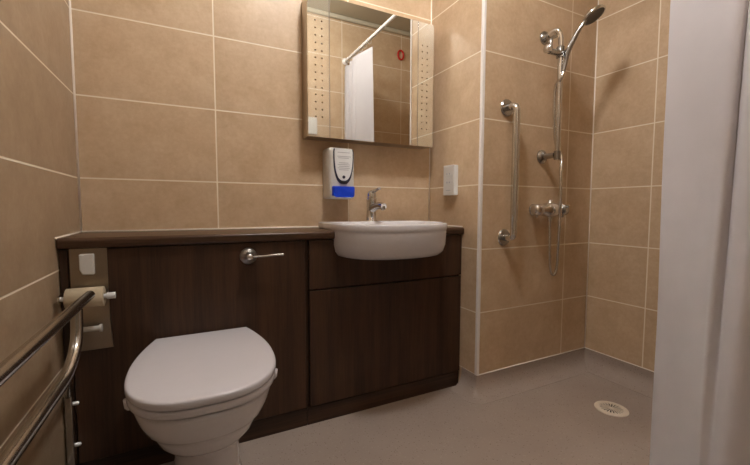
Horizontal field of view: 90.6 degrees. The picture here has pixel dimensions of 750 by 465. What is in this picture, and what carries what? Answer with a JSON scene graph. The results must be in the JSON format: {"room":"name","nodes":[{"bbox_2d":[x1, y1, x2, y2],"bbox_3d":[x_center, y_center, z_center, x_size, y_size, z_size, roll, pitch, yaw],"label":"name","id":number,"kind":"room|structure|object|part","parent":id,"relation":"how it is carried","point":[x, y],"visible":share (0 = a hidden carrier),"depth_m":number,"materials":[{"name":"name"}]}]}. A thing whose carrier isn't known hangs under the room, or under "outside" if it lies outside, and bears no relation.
{"room":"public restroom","nodes":[
{"label":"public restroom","id":0,"kind":"room"},
{"bbox_2d":[0,0,79,464],"bbox_3d":[-0.752,-0.423,0.564,0.100,2.550,1.700,-2,4,-27],"label":"wall","id":1,"kind":"structure","parent":0,"point":[39,200],"depth_m":0.96,"materials":[{"name":"beige tile"}]},
{"bbox_2d":[55,231,81,238],"bbox_3d":[-1.021,0.008,1.240,0.006,0.008,0.296,-2,4,-27],"label":"trim","id":2,"kind":"structure","parent":1,"relation":"attached to","point":[79,231],"depth_m":1.23,"materials":[{"name":"white plastic"}]},
{"bbox_2d":[71,0,430,230],"bbox_3d":[-0.416,-0.500,1.738,1.759,2.550,0.100,-2,4,-27],"label":"wall","id":3,"kind":"structure","parent":0,"point":[189,112],"depth_m":1.54,"materials":[{"name":"beige tile"}]},
{"bbox_2d":[69,0,81,231],"bbox_3d":[-1.087,-0.874,1.317,0.010,1.750,0.010,-2,4,-27],"label":"trim","id":4,"kind":"structure","parent":3,"relation":"attached to","point":[70,11],"depth_m":1.34,"materials":[{"name":"white plastic"}]},
{"bbox_2d":[82,226,317,232],"bbox_3d":[-0.394,-0.024,1.724,1.555,0.008,0.008,-2,4,-27],"label":"trim","id":5,"kind":"structure","parent":3,"relation":"attached to","point":[292,226],"depth_m":1.55,"materials":[{"name":"white plastic"}]},
{"bbox_2d":[323,147,354,198],"bbox_3d":[-0.168,-0.277,1.756,0.130,0.236,0.115,-2,4,-27],"label":"soap dispenser","id":6,"kind":"object","parent":3,"relation":"attached to","point":[338,163],"visible":1,"depth_m":1.71,"materials":[{"name":"white plastic"}]},
{"bbox_2d":[301,0,433,149],"bbox_3d":[-0.018,-0.744,1.809,0.665,0.614,0.100,-2,4,-27],"label":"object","id":7,"kind":"object","parent":3,"relation":"attached to","point":[367,73],"visible":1,"depth_m":1.74,"materials":[{"name":"silver glass"}]},
{"bbox_3d":[0.005,-0.742,1.769,0.468,0.614,0.005,-2,4,-27],"label":"mirror door","id":8,"kind":"part","parent":7,"relation":"part of","materials":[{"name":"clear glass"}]},
{"bbox_2d":[428,0,431,220],"bbox_3d":[0.303,-0.917,2.015,0.007,1.750,0.007,-2,4,-27],"label":"trim","id":9,"kind":"structure","parent":3,"relation":"attached to","point":[431,0],"depth_m":2.05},
{"bbox_2d":[161,372,652,464],"bbox_3d":[0.368,0.887,0.487,3.160,0.050,3.000,-2,4,-27],"label":"floor","id":10,"kind":"structure","parent":0,"point":[558,423],"depth_m":1.48,"materials":[{"name":"plastic"}]},
{"bbox_2d":[0,291,94,464],"bbox_3d":[-0.630,0.521,0.626,0.113,0.660,1.239,-2,4,-27],"label":"support rail","id":11,"kind":"object","parent":10,"relation":"on","point":[73,313],"visible":1,"depth_m":0.75,"materials":[{"name":"metal"}]},
{"bbox_3d":[-0.820,0.410,0.993,0.015,0.210,0.355,-3,5,-41],"label":"hinge arm","id":12,"kind":"part","parent":11,"relation":"part of","materials":[{"name":"silver metal"}]},
{"bbox_3d":[-0.943,0.653,1.153,0.020,0.325,0.033,-2,4,-27],"label":"mounting post","id":13,"kind":"part","parent":11,"relation":"part of","materials":[{"name":"metal"}]},
{"bbox_2d":[59,240,306,464],"bbox_3d":[-0.681,0.414,1.448,0.768,0.764,0.282,-2,4,-27],"label":"base cabinet","id":14,"kind":"object","parent":10,"relation":"on","point":[162,291],"visible":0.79,"depth_m":1.28,"materials":[{"name":"brown wood"}]},
{"bbox_2d":[58,248,115,350],"bbox_3d":[-0.875,0.212,1.139,0.138,0.322,0.069,-2,4,-27],"label":"toilet roll holder","id":15,"kind":"object","parent":14,"relation":"attached to","point":[88,267],"visible":0.62,"depth_m":1.16,"materials":[{"name":"white plastic"}]},
{"bbox_3d":[-0.935,0.194,1.108,0.004,0.022,0.065,-2,4,-27],"label":"arm","id":16,"kind":"part","parent":15,"relation":"part of","materials":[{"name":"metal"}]},
{"bbox_2d":[63,286,105,308],"bbox_3d":[-0.868,0.195,1.113,0.092,0.060,0.060,-2,4,-27],"label":"toilet roll","id":17,"kind":"object","parent":15,"relation":"on","point":[70,295],"visible":0.81,"depth_m":1.10,"materials":[{"name":"paper"}]},
{"bbox_2d":[240,248,283,263],"bbox_3d":[-0.418,0.087,1.371,0.150,0.060,0.051,-2,4,-27],"label":"flush lever","id":18,"kind":"object","parent":14,"relation":"attached to","point":[247,255],"visible":1,"depth_m":1.36,"materials":[{"name":"silver metal"}]},
{"bbox_3d":[-0.394,0.084,1.365,0.113,0.013,0.010,-1,4,-23],"label":"lever","id":19,"kind":"part","parent":18,"relation":"part of","materials":[{"name":"silver metal"}]},
{"bbox_2d":[123,327,277,464],"bbox_3d":[-0.498,0.591,1.103,0.385,0.457,0.508,-2,4,-27],"label":"toilet","id":20,"kind":"object","parent":10,"relation":"on","point":[196,395],"visible":1,"depth_m":0.94,"materials":[{"name":"white ceramic"}]},
{"bbox_3d":[-0.496,0.376,1.085,0.382,0.026,0.500,-2,4,-27],"label":"lid","id":21,"kind":"part","parent":20,"relation":"part of","materials":[{"name":"white plastic"}]},
{"bbox_3d":[-0.493,0.401,1.081,0.376,0.021,0.479,-2,4,-27],"label":"seat","id":22,"kind":"part","parent":20,"relation":"part of","materials":[{"name":"white plastic"}]},
{"bbox_2d":[304,234,461,424],"bbox_3d":[0.013,0.392,1.796,0.783,0.764,0.282,-2,4,-27],"label":"base cabinet","id":23,"kind":"object","parent":10,"relation":"on","point":[379,332],"visible":0.77,"depth_m":1.64,"materials":[{"name":"brown wood"}]},
{"bbox_2d":[56,226,463,248],"bbox_3d":[-0.326,0.004,1.591,1.553,0.032,0.297,-2,4,-27],"label":"countertop","id":24,"kind":"structure","parent":23,"relation":"on","point":[136,238],"depth_m":1.31,"materials":[{"name":"brown wood"}]},
{"bbox_2d":[318,220,446,259],"bbox_3d":[0.061,0.027,1.618,0.504,0.144,0.441,-2,4,-27],"label":"basin","id":25,"kind":"object","parent":24,"relation":"in","point":[383,239],"visible":1,"depth_m":1.42,"materials":[{"name":"white ceramic"}]},
{"bbox_2d":[365,187,386,220],"bbox_3d":[0.005,-0.130,1.717,0.056,0.157,0.160,-2,4,-27],"label":"tap","id":26,"kind":"object","parent":25,"relation":"on","point":[372,206],"visible":0.97,"depth_m":1.74,"materials":[{"name":"silver metal"}]},
{"bbox_3d":[-0.003,-0.188,1.729,0.045,0.042,0.104,-2,4,-27],"label":"lever","id":27,"kind":"part","parent":26,"relation":"part of","materials":[{"name":"silver metal"}]},
{"bbox_3d":[0.013,-0.115,1.703,0.036,0.048,0.123,-2,4,-27],"label":"spout","id":28,"kind":"part","parent":26,"relation":"part of","materials":[{"name":"silver metal"}]},
{"bbox_3d":[0.077,0.464,1.685,0.770,0.479,0.018,-2,4,-27],"label":"door","id":29,"kind":"part","parent":23,"relation":"part of","materials":[{"name":"brown wood"}]},
{"bbox_3d":[0.077,0.118,1.662,0.770,0.196,0.018,-2,4,-27],"label":"panel","id":30,"kind":"part","parent":23,"relation":"part of","materials":[{"name":"brown wood"}]},
{"bbox_2d":[594,401,628,416],"bbox_3d":[1.053,0.784,1.654,0.132,0.005,0.132,-2,4,-27],"label":"floor drain","id":31,"kind":"object","parent":10,"relation":"on","point":[606,407],"visible":1,"depth_m":1.65,"materials":[{"name":"plastic"}]},
{"bbox_2d":[430,0,468,381],"bbox_3d":[0.416,-0.511,1.931,0.100,2.550,0.303,-2,4,-27],"label":"wall","id":32,"kind":"structure","parent":0,"point":[450,18],"depth_m":1.88,"materials":[{"name":"beige tile"}]},
{"bbox_2d":[443,164,457,195],"bbox_3d":[0.381,-0.262,1.867,0.032,0.150,0.082,-2,4,-27],"label":"socket","id":33,"kind":"object","parent":32,"relation":"attached to","point":[450,182],"visible":1,"depth_m":1.84,"materials":[{"name":"white plastic"}]},
{"bbox_2d":[449,367,475,398],"bbox_3d":[0.424,0.726,1.793,0.078,0.100,0.104,-2,4,-27],"label":"baseboard","id":34,"kind":"structure","parent":32,"relation":"attached to","point":[465,386],"depth_m":1.80,"materials":[{"name":"plastic"}]},
{"bbox_2d":[463,0,597,373],"bbox_3d":[0.864,-0.510,1.931,0.901,2.550,0.100,-2,4,-27],"label":"wall","id":35,"kind":"structure","parent":0,"point":[527,313],"depth_m":1.84,"materials":[{"name":"beige tile"}]},
{"bbox_2d":[463,376,487,403],"bbox_3d":[0.464,0.731,1.712,0.078,0.100,0.078,-2,4,-27],"label":"baseboard","id":36,"kind":"structure","parent":35,"relation":"attached to","point":[474,397],"depth_m":1.73,"materials":[{"name":"plastic"}]},
{"bbox_2d":[474,0,486,375],"bbox_3d":[0.486,-0.545,1.685,0.014,2.450,0.015,-2,4,-27],"label":"trim","id":37,"kind":"structure","parent":35,"relation":"attached to","point":[484,2],"depth_m":1.70,"materials":[{"name":"white plastic"}]},
{"bbox_2d":[497,99,519,245],"bbox_3d":[0.635,-0.279,1.730,0.080,0.690,0.078,-2,4,-27],"label":"grab bar","id":38,"kind":"object","parent":35,"relation":"attached to","point":[508,107],"visible":1,"depth_m":1.70,"materials":[{"name":"silver metal"}]},
{"bbox_2d":[478,347,584,375],"bbox_3d":[0.841,0.667,1.940,0.794,0.006,0.006,-2,4,-27],"label":"trim","id":39,"kind":"structure","parent":35,"relation":"attached to","point":[582,347],"depth_m":1.92,"materials":[{"name":"white plastic"}]},
{"bbox_2d":[477,348,587,402],"bbox_3d":[0.857,0.719,1.910,0.801,0.100,0.078,-2,4,-27],"label":"baseboard","id":40,"kind":"structure","parent":35,"relation":"attached to","point":[504,383],"depth_m":1.89,"materials":[{"name":"plastic"}]},
{"bbox_2d":[529,200,569,221],"bbox_3d":[0.868,-0.108,1.853,0.234,0.110,0.088,-2,4,-27],"label":"shower valve","id":41,"kind":"object","parent":35,"relation":"attached to","point":[550,209],"visible":0.88,"depth_m":1.81,"materials":[{"name":"silver metal"}]},
{"bbox_3d":[0.785,-0.106,1.804,0.042,0.068,0.072,-2,4,-27],"label":"control knob","id":42,"kind":"part","parent":41,"relation":"part of","materials":[{"name":"silver metal"}]},
{"bbox_3d":[0.957,-0.111,1.890,0.042,0.068,0.072,-2,4,-27],"label":"control knob","id":43,"kind":"part","parent":41,"relation":"part of","materials":[{"name":"silver metal"}]},
{"bbox_2d":[537,28,565,163],"bbox_3d":[0.841,-0.664,1.786,0.139,0.646,0.118,-2,4,-27],"label":"riser rail","id":44,"kind":"object","parent":35,"relation":"attached to","point":[546,38],"visible":1,"depth_m":1.77,"materials":[{"name":"silver metal"}]},
{"bbox_3d":[0.801,-0.851,1.720,0.018,0.040,0.039,-2,4,-27],"label":"clamp knob","id":45,"kind":"part","parent":44,"relation":"part of","materials":[{"name":"silver metal"}]},
{"bbox_2d":[548,71,564,275],"bbox_3d":[0.894,-0.270,1.810,0.061,0.984,0.070,0,4,-2],"label":"shower hose","id":46,"kind":"object","parent":44,"relation":"attached to","point":[563,72],"visible":0.91,"depth_m":1.81,"materials":[{"name":"silver metal"}]},
{"bbox_2d":[562,4,605,71],"bbox_3d":[0.960,-0.886,1.696,0.163,0.267,0.102,0,4,5],"label":"handset","id":47,"kind":"object","parent":44,"relation":"attached to","point":[595,12],"visible":1,"depth_m":1.70,"materials":[{"name":"silver metal"}]},
{"bbox_3d":[0.927,-0.871,1.719,0.104,0.233,0.025,3,5,37],"label":"handle","id":48,"kind":"part","parent":47,"relation":"part of","materials":[{"name":"silver metal"}]},
{"bbox_3d":[0.995,-0.982,1.684,0.091,0.048,0.082,-2,4,-27],"label":"spray plate","id":49,"kind":"part","parent":47,"relation":"part of","materials":[{"name":"silver metal"}]},
{"bbox_2d":[584,0,598,346],"bbox_3d":[1.199,-0.567,2.039,0.007,2.450,0.007,-2,4,-27],"label":"trim","id":50,"kind":"structure","parent":35,"relation":"attached to","point":[598,0],"depth_m":2.05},
{"bbox_2d":[585,0,670,370],"bbox_3d":[1.536,-0.479,1.488,0.100,2.550,1.297,-2,4,-27],"label":"wall","id":51,"kind":"structure","parent":0,"point":[632,43],"depth_m":1.89,"materials":[{"name":"beige tile"}]},
{"bbox_2d":[584,348,653,398],"bbox_3d":[1.431,0.742,1.573,0.078,0.100,1.197,-2,4,-27],"label":"baseboard","id":52,"kind":"structure","parent":51,"relation":"attached to","point":[634,378],"depth_m":1.92,"materials":[{"name":"plastic"}]},
{"bbox_2d":[585,347,653,371],"bbox_3d":[1.465,0.691,1.587,0.006,0.006,1.189,-2,4,-27],"label":"trim","id":53,"kind":"structure","parent":51,"relation":"attached to","point":[585,347],"depth_m":1.94,"materials":[{"name":"white plastic"}]},
{"bbox_3d":[0.819,-1.357,1.121,0.060,0.064,1.192,-2,4,-27],"label":"rail","id":54,"kind":"object","parent":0,"visible":0},
{"bbox_2d":[649,0,749,464],"bbox_3d":[0.950,-0.238,0.904,0.124,2.083,0.480,-2,4,-27],"label":"shower curtain","id":55,"kind":"object","parent":54,"relation":"hanging from","point":[701,402],"visible":1,"depth_m":1.00,"materials":[{"name":"white fabric"}]}
]}

